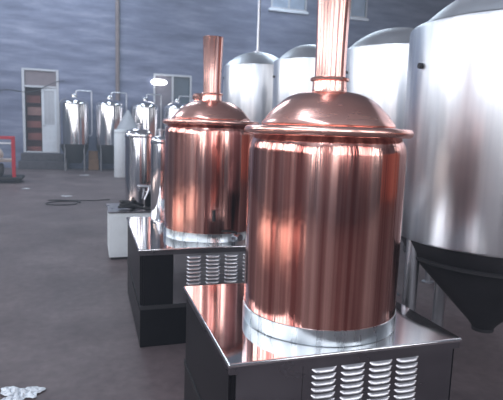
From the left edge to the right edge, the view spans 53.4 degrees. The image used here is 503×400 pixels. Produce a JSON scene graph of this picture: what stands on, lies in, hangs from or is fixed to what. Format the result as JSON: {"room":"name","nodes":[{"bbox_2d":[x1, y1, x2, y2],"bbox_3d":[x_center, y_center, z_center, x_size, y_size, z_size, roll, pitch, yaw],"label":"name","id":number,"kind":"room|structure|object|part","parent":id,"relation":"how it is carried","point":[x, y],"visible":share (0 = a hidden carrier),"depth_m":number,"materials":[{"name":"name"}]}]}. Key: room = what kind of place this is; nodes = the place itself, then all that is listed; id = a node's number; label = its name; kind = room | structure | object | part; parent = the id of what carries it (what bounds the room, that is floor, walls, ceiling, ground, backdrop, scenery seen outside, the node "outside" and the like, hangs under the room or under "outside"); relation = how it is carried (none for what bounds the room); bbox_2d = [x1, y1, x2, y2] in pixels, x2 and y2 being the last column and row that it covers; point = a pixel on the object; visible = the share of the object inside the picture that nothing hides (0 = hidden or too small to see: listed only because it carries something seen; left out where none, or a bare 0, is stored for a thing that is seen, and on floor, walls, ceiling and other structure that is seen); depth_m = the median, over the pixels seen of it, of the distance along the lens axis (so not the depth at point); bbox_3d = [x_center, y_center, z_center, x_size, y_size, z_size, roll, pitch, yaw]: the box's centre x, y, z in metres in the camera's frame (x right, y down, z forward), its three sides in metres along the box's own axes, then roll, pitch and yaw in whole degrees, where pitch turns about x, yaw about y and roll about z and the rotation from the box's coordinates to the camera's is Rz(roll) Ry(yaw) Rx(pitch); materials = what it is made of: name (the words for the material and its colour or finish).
{"room":"processing plant","nodes":[
{"label":"processing plant","id":0,"kind":"room"},
{"bbox_2d":[0,0,455,168],"bbox_3d":[-1.639,-5.314,19.845,25.600,8.200,0.300,-1,8,-18],"label":"wall","id":1,"kind":"structure","parent":0,"point":[74,38],"depth_m":18.76,"materials":[{"name":"grey paint"}]},
{"bbox_2d":[1,80,64,91],"bbox_3d":[-7.974,-4.031,17.811,2.479,0.610,0.074,-1,8,-18],"label":"cable","id":2,"kind":"object","parent":1,"relation":"attached to","point":[60,80],"visible":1,"depth_m":17.88,"materials":[{"name":"black rubber"}]},
{"bbox_2d":[21,68,59,152],"bbox_3d":[-7.623,-3.214,18.122,1.230,2.990,0.204,-1,8,-18],"label":"door","id":3,"kind":"structure","parent":1,"relation":"in","point":[31,77],"depth_m":18.11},
{"bbox_3d":[-7.346,-3.344,18.178,0.345,1.210,0.010,-1,8,-18],"label":"glass pane","id":4,"kind":"part","parent":3,"relation":"part of","materials":[{"name":"glass"}]},
{"bbox_2d":[115,0,119,100],"bbox_3d":[-4.969,-5.245,18.538,0.172,8.195,0.172,-1,8,-18],"label":"pipe","id":5,"kind":"object","parent":1,"relation":"attached to","point":[117,29],"visible":0.76,"depth_m":18.46,"materials":[{"name":"grey metal"}]},
{"bbox_2d":[151,79,166,84],"bbox_3d":[-3.537,-4.500,19.109,0.620,0.230,0.170,-1,8,-18],"label":"wall lamp","id":6,"kind":"object","parent":1,"relation":"attached to","point":[154,81],"visible":1,"depth_m":19.04,"materials":[{"name":"white"}]},
{"bbox_2d":[153,73,191,128],"bbox_3d":[-3.094,-3.607,19.524,1.480,2.510,0.140,-1,8,-18],"label":"window","id":7,"kind":"structure","parent":1,"relation":"in","point":[177,85],"depth_m":19.41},
{"bbox_3d":[-3.429,-3.604,19.420,0.628,2.360,0.015,-1,8,-18],"label":"glass pane","id":8,"kind":"part","parent":7,"relation":"part of","materials":[{"name":"clear glass"}]},
{"bbox_3d":[-3.094,-3.607,19.524,1.480,2.510,0.140,-1,8,-18],"label":"frame","id":9,"kind":"part","parent":7,"relation":"part of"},
{"bbox_3d":[-2.760,-3.611,19.632,0.628,2.360,0.015,-1,8,-18],"label":"glass pane","id":10,"kind":"part","parent":7,"relation":"part of","materials":[{"name":"glass"}]},
{"bbox_2d":[268,0,308,14],"bbox_3d":[1.512,-8.256,20.274,1.720,1.280,0.220,-1,8,-18],"label":"window","id":11,"kind":"structure","parent":1,"relation":"in","point":[288,6],"depth_m":20.33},
{"bbox_3d":[1.166,-8.308,20.201,0.668,1.030,0.015,-1,8,-18],"label":"glass pane","id":12,"kind":"part","parent":11,"relation":"part of","materials":[{"name":"glass"}]},
{"bbox_3d":[1.496,-7.670,20.343,1.720,0.100,0.200,-1,8,-18],"label":"sill","id":13,"kind":"part","parent":11,"relation":"part of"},
{"bbox_3d":[1.874,-8.315,20.426,0.668,1.030,0.015,-1,8,-18],"label":"glass pane","id":14,"kind":"part","parent":11,"relation":"part of","materials":[{"name":"glass"}]},
{"bbox_2d":[350,0,368,21],"bbox_3d":[4.180,-8.282,21.122,1.720,1.280,0.220,-1,8,-18],"label":"window","id":15,"kind":"structure","parent":1,"relation":"in","point":[358,11],"depth_m":21.29,"materials":[{"name":"glass"}]},
{"bbox_3d":[4.542,-8.341,21.274,0.668,1.030,0.015,-1,8,-18],"label":"glass pane","id":16,"kind":"part","parent":15,"relation":"part of","materials":[{"name":"glass"}]},
{"bbox_3d":[4.164,-7.696,21.192,1.720,0.100,0.200,-1,8,-18],"label":"sill","id":17,"kind":"part","parent":15,"relation":"part of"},
{"bbox_2d":[0,168,502,399],"bbox_3d":[2.185,0.656,8.000,25.800,0.200,28.400,-1,8,-18],"label":"floor","id":18,"kind":"structure","parent":0,"point":[68,329],"depth_m":4.22,"materials":[{"name":"concrete"}]},
{"bbox_2d":[0,136,24,182],"bbox_3d":[-6.750,-1.108,13.475,1.080,1.239,0.840,-1,8,-20],"label":"trolley","id":19,"kind":"object","parent":18,"relation":"on","point":[17,178],"visible":0.99,"depth_m":13.22,"materials":[{"name":"red metal"}]},
{"bbox_2d":[0,163,3,176],"bbox_3d":[-6.843,-0.812,13.382,0.400,0.350,0.320,-1,8,-18],"label":"motor","id":20,"kind":"object","parent":19,"relation":"on","point":[1,164],"visible":1,"depth_m":13.33,"materials":[{"name":"grey metal"}]},
{"bbox_2d":[0,158,11,161],"bbox_3d":[-6.814,-1.076,13.446,0.740,0.060,0.700,-1,8,-20],"label":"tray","id":21,"kind":"object","parent":19,"relation":"on","point":[1,159],"depth_m":13.24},
{"bbox_2d":[0,386,45,399],"bbox_3d":[-1.329,1.110,2.897,0.252,0.030,0.208,-1,8,-18],"label":"plastic wrapper","id":22,"kind":"object","parent":18,"relation":"on","point":[13,392],"visible":1,"depth_m":2.89,"materials":[{"name":"white plastic"}]},
{"bbox_2d":[18,153,68,168],"bbox_3d":[-7.502,-1.407,18.093,1.650,0.545,0.550,-1,8,-18],"label":"step","id":23,"kind":"structure","parent":18,"relation":"on","point":[28,160],"depth_m":17.94,"materials":[{"name":"concrete"}]},
{"bbox_2d":[59,90,92,170],"bbox_3d":[-6.252,-2.459,17.676,1.000,2.823,1.000,7,9,35],"label":"tank","id":24,"kind":"object","parent":18,"relation":"on","point":[75,135],"visible":1,"depth_m":17.30,"materials":[{"name":"silver metal"}]},
{"bbox_3d":[-6.490,-1.477,17.406,0.055,0.935,0.055,-1,8,-18],"label":"leg","id":25,"kind":"part","parent":24,"relation":"part of","materials":[{"name":"metal"}]},
{"bbox_3d":[-5.884,-1.483,17.599,0.055,0.935,0.055,-1,8,-18],"label":"leg","id":26,"kind":"part","parent":24,"relation":"part of","materials":[{"name":"metal"}]},
{"bbox_2d":[45,199,109,204],"bbox_3d":[-3.526,0.034,10.276,1.329,0.046,0.569,-2,9,-29],"label":"hose","id":27,"kind":"object","parent":18,"relation":"on","point":[77,201],"visible":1,"depth_m":10.29,"materials":[{"name":"black rubber"}]},
{"bbox_2d":[88,159,98,169],"bbox_3d":[-5.812,-1.310,18.408,0.360,0.381,0.404,-1,8,-18],"label":"carton","id":28,"kind":"object","parent":18,"relation":"on","point":[92,164],"visible":0.92,"depth_m":18.22,"materials":[{"name":"cardboard"}]},
{"bbox_2d":[88,151,97,159],"bbox_3d":[-5.810,-1.649,18.359,0.330,0.301,0.384,-1,8,-18],"label":"carton","id":29,"kind":"object","parent":28,"relation":"on","point":[93,155],"visible":1,"depth_m":18.18,"materials":[{"name":"cardboard"}]},
{"bbox_2d":[95,92,126,170],"bbox_3d":[-5.108,-2.470,18.039,1.000,2.823,1.000,7,9,35],"label":"tank","id":30,"kind":"object","parent":18,"relation":"on","point":[109,112],"visible":0.8,"depth_m":17.61,"materials":[{"name":"silver metal"}]},
{"bbox_3d":[-5.347,-1.488,17.769,0.055,0.935,0.055,-1,8,-18],"label":"leg","id":31,"kind":"part","parent":30,"relation":"part of","materials":[{"name":"metal"}]},
{"bbox_2d":[114,129,126,177],"bbox_3d":[-4.148,-1.478,15.841,0.416,1.510,0.416,-1,8,-18],"label":"drum","id":32,"kind":"object","parent":18,"relation":"on","point":[119,139],"visible":0.88,"depth_m":15.67,"materials":[{"name":"white paint"}]},
{"bbox_2d":[116,110,136,130],"bbox_3d":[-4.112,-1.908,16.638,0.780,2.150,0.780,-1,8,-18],"label":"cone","id":33,"kind":"object","parent":32,"relation":"on","point":[127,123],"visible":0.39,"depth_m":16.34,"materials":[{"name":"white plastic"}]},
{"bbox_2d":[106,203,150,259],"bbox_3d":[-1.492,0.376,6.257,0.600,0.580,0.706,-1,8,-18],"label":"base cabinet","id":34,"kind":"object","parent":18,"relation":"on","point":[117,226],"visible":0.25,"depth_m":5.91,"materials":[{"name":"white metal"}]},
{"bbox_2d":[106,203,150,212],"bbox_3d":[-1.486,0.097,6.230,0.600,0.020,0.685,-1,8,-18],"label":"countertop","id":35,"kind":"structure","parent":34,"relation":"on","point":[111,207],"depth_m":5.99,"materials":[{"name":"metal"}]},
{"bbox_2d":[118,200,150,209],"bbox_3d":[-1.392,0.055,6.019,0.421,0.122,0.159,0,8,-13],"label":"hose","id":36,"kind":"object","parent":35,"relation":"on","point":[123,203],"visible":0.99,"depth_m":5.95,"materials":[{"name":"black rubber"}]},
{"bbox_2d":[124,123,152,208],"bbox_3d":[-1.373,-0.424,6.166,0.372,1.034,0.404,-1,8,-18],"label":"vessel","id":37,"kind":"object","parent":35,"relation":"on","point":[137,140],"visible":0.91,"depth_m":6.06,"materials":[{"name":"silver metal"}]},
{"bbox_3d":[-1.394,0.416,5.950,0.520,0.450,0.005,-1,8,-18],"label":"door","id":38,"kind":"part","parent":34,"relation":"part of","materials":[{"name":"white paint"}]},
{"bbox_2d":[131,94,161,136],"bbox_3d":[-3.927,-2.482,18.415,1.000,2.823,1.000,7,9,35],"label":"tank","id":39,"kind":"object","parent":18,"relation":"on","point":[146,112],"visible":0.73,"depth_m":17.95,"materials":[{"name":"silver metal"}]},
{"bbox_2d":[163,95,192,135],"bbox_3d":[-2.802,-2.493,18.773,1.000,2.823,1.000,7,9,35],"label":"tank","id":40,"kind":"object","parent":18,"relation":"on","point":[170,109],"visible":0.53,"depth_m":18.29,"materials":[{"name":"silver metal"}]},
{"bbox_2d":[126,217,245,347],"bbox_3d":[-0.488,0.605,4.294,1.060,0.720,1.330,-1,8,-18],"label":"platform","id":41,"kind":"object","parent":18,"relation":"on","point":[160,266],"visible":0.53,"depth_m":3.61,"materials":[{"name":"black metal"}]},
{"bbox_3d":[-0.972,0.478,4.121,0.012,0.365,1.260,-1,8,-18],"label":"panel","id":42,"kind":"part","parent":41,"relation":"part of","materials":[{"name":"grey metal"}]},
{"bbox_3d":[-0.774,0.719,3.546,0.028,0.675,0.028,-1,8,-18],"label":"leg","id":43,"kind":"part","parent":41,"relation":"part of","materials":[{"name":"black metal"}]},
{"bbox_3d":[-0.490,0.669,4.302,1.044,0.030,1.314,-1,8,-18],"label":"rail","id":44,"kind":"part","parent":41,"relation":"part of","materials":[{"name":"black metal"}]},
{"bbox_2d":[150,129,164,220],"bbox_3d":[-0.839,-0.233,4.595,0.184,0.834,0.184,-1,8,-18],"label":"vessel","id":45,"kind":"object","parent":41,"relation":"on","point":[157,142],"visible":0.77,"depth_m":4.52,"materials":[{"name":"silver metal"}]},
{"bbox_3d":[-0.662,0.566,3.547,0.209,0.365,0.012,-1,8,-18],"label":"panel","id":46,"kind":"part","parent":41,"relation":"part of","materials":[{"name":"black metal"}]},
{"bbox_3d":[-0.476,0.257,4.247,1.060,0.018,1.330,-1,8,-18],"label":"panel","id":47,"kind":"part","parent":41,"relation":"part of","materials":[{"name":"silver mirror"}]},
{"bbox_3d":[-0.188,0.561,3.697,0.781,0.365,0.012,-1,8,-18],"label":"louvered panel","id":48,"kind":"part","parent":41,"relation":"part of","materials":[{"name":"grey metal"}]},
{"bbox_2d":[162,35,258,242],"bbox_3d":[-0.323,-0.495,3.986,0.768,1.550,0.776,2,8,-1],"label":"copper kettle","id":49,"kind":"object","parent":41,"relation":"on","point":[207,143],"visible":0.91,"depth_m":3.73,"materials":[{"name":"metal"}]},
{"bbox_3d":[-0.317,-0.706,3.961,0.620,0.149,0.620,-1,8,-18],"label":"dome lid","id":50,"kind":"part","parent":49,"relation":"part of","materials":[{"name":"orange metal"}]},
{"bbox_3d":[-0.165,0.250,3.749,0.118,0.052,0.014,-1,8,-18],"label":"lever","id":51,"kind":"part","parent":49,"relation":"part of","materials":[{"name":"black metal"}]},
{"bbox_2d":[223,0,278,123],"bbox_3d":[0.143,-3.854,9.499,1.310,8.198,1.290,-1,8,-18],"label":"fermenter","id":52,"kind":"object","parent":18,"relation":"on","point":[248,77],"visible":0.44,"depth_m":9.16,"materials":[{"name":"silver metal"}]},
{"bbox_2d":[272,44,315,108],"bbox_3d":[0.828,-0.857,7.505,1.120,2.841,1.100,-1,8,-18],"label":"fermenter","id":53,"kind":"object","parent":18,"relation":"on","point":[293,71],"visible":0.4,"depth_m":6.95,"materials":[{"name":"silver metal"}]},
{"bbox_2d":[183,283,461,399],"bbox_3d":[0.249,0.879,2.444,1.020,0.720,0.940,-1,8,-18],"label":"platform","id":54,"kind":"object","parent":18,"relation":"on","point":[227,358],"visible":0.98,"depth_m":2.03,"materials":[{"name":"silver mirror"}]},
{"bbox_3d":[0.247,0.944,2.453,1.004,0.030,0.924,-1,8,-18],"label":"rail","id":55,"kind":"part","parent":54,"relation":"part of","materials":[{"name":"grey metal"}]},
{"bbox_3d":[-0.215,0.752,2.277,0.012,0.365,0.870,-1,8,-18],"label":"panel","id":56,"kind":"part","parent":54,"relation":"part of","materials":[{"name":"grey metal"}]},
{"bbox_3d":[-0.076,0.967,1.887,0.028,0.675,0.028,-1,8,-18],"label":"leg","id":57,"kind":"part","parent":54,"relation":"part of","materials":[{"name":"black metal"}]},
{"bbox_3d":[0.062,0.813,1.896,0.264,0.365,0.012,-1,8,-18],"label":"panel","id":58,"kind":"part","parent":54,"relation":"part of","materials":[{"name":"metal"}]},
{"bbox_2d":[242,0,413,346],"bbox_3d":[0.331,-0.233,2.213,0.730,1.550,0.730,-1,8,-18],"label":"copper kettle","id":59,"kind":"object","parent":54,"relation":"on","point":[327,163],"visible":1,"depth_m":1.97,"materials":[{"name":"metal"}]},
{"bbox_3d":[0.337,-0.394,2.191,0.582,0.149,0.582,-1,8,-18],"label":"dome lid","id":60,"kind":"part","parent":59,"relation":"part of","materials":[{"name":"orange metal"}]},
{"bbox_3d":[0.517,0.809,2.040,0.686,0.365,0.012,-1,8,-18],"label":"louvered panel","id":61,"kind":"part","parent":54,"relation":"part of","materials":[{"name":"metal"}]},
{"bbox_3d":[0.839,0.958,2.177,0.028,0.675,0.028,-1,8,-18],"label":"leg","id":62,"kind":"part","parent":54,"relation":"part of","materials":[{"name":"grey metal"}]},
{"bbox_2d":[346,27,433,296],"bbox_3d":[1.456,-0.434,5.277,1.120,2.641,1.100,-1,8,-18],"label":"fermenter","id":63,"kind":"object","parent":18,"relation":"on","point":[377,63],"visible":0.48,"depth_m":4.71,"materials":[{"name":"silver metal"}]},
{"bbox_3d":[1.933,0.396,5.371,0.130,1.003,0.130,-1,8,-18],"label":"leg","id":64,"kind":"part","parent":63,"relation":"part of","materials":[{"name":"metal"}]},
{"bbox_2d":[401,0,502,332],"bbox_3d":[1.473,-0.024,3.032,1.155,2.431,1.140,-1,8,-18],"label":"fermenter","id":65,"kind":"object","parent":18,"relation":"on","point":[452,219],"visible":0.85,"depth_m":2.66,"materials":[{"name":"silver metal"}]},
{"bbox_3d":[0.953,0.701,3.047,0.130,0.958,0.130,-1,8,-18],"label":"leg","id":66,"kind":"part","parent":65,"relation":"part of","materials":[{"name":"metal"}]},
{"bbox_3d":[1.371,0.636,3.631,0.130,0.958,0.130,-1,8,-18],"label":"leg","id":67,"kind":"part","parent":65,"relation":"part of","materials":[{"name":"metal"}]},
{"bbox_3d":[-0.739,0.242,6.688,1.040,0.780,1.100,-1,8,-18],"label":"platform","id":68,"kind":"object","parent":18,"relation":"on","visible":0},
{"bbox_2d":[166,93,201,124],"bbox_3d":[-0.712,-0.762,6.540,0.814,1.250,0.814,-1,8,-18],"label":"copper kettle","id":69,"kind":"object","parent":68,"relation":"on","point":[196,96],"visible":0.05,"depth_m":6.41,"materials":[{"name":"metal"}]},
{"bbox_3d":[-7.840,-3.258,18.801,2.030,4.000,0.900,-1,8,-18],"label":"wall","id":70,"kind":"structure","parent":0,"visible":0},
{"bbox_2d":[25,87,42,150],"bbox_3d":[-8.036,-2.943,18.519,0.640,2.400,0.320,-1,8,-18],"label":"shelving unit","id":71,"kind":"object","parent":70,"relation":"on","point":[28,90],"visible":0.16,"depth_m":18.59,"materials":[{"name":"black metal"}]},
{"bbox_3d":[-8.326,-2.941,18.427,0.030,2.400,0.320,-1,8,-18],"label":"panel","id":72,"kind":"part","parent":71,"relation":"part of","materials":[{"name":"grey metal"}]},
{"bbox_2d":[26,95,40,102],"bbox_3d":[-8.017,-3.710,18.403,0.496,0.260,0.240,-1,8,-18],"label":"storage box","id":73,"kind":"object","parent":71,"relation":"on","point":[29,98],"visible":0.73,"depth_m":18.29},
{"bbox_2d":[27,107,41,114],"bbox_3d":[-7.993,-3.280,18.473,0.496,0.290,0.240,-1,8,-18],"label":"storage box","id":74,"kind":"object","parent":71,"relation":"on","point":[31,110],"visible":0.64,"depth_m":18.36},
{"bbox_2d":[27,121,41,127],"bbox_3d":[-8.037,-2.804,18.529,0.496,0.230,0.240,-1,8,-18],"label":"storage box","id":75,"kind":"object","parent":71,"relation":"on","point":[37,124],"visible":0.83,"depth_m":18.42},
{"bbox_2d":[27,146,41,150],"bbox_3d":[-8.086,-1.897,18.645,0.496,0.200,0.240,-1,8,-18],"label":"storage box","id":76,"kind":"object","parent":71,"relation":"on","point":[29,148],"visible":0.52,"depth_m":18.54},
{"bbox_2d":[28,133,41,139],"bbox_3d":[-8.033,-2.368,18.593,0.496,0.250,0.240,-1,8,-18],"label":"storage box","id":77,"kind":"object","parent":71,"relation":"on","point":[31,136],"visible":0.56,"depth_m":18.48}
]}

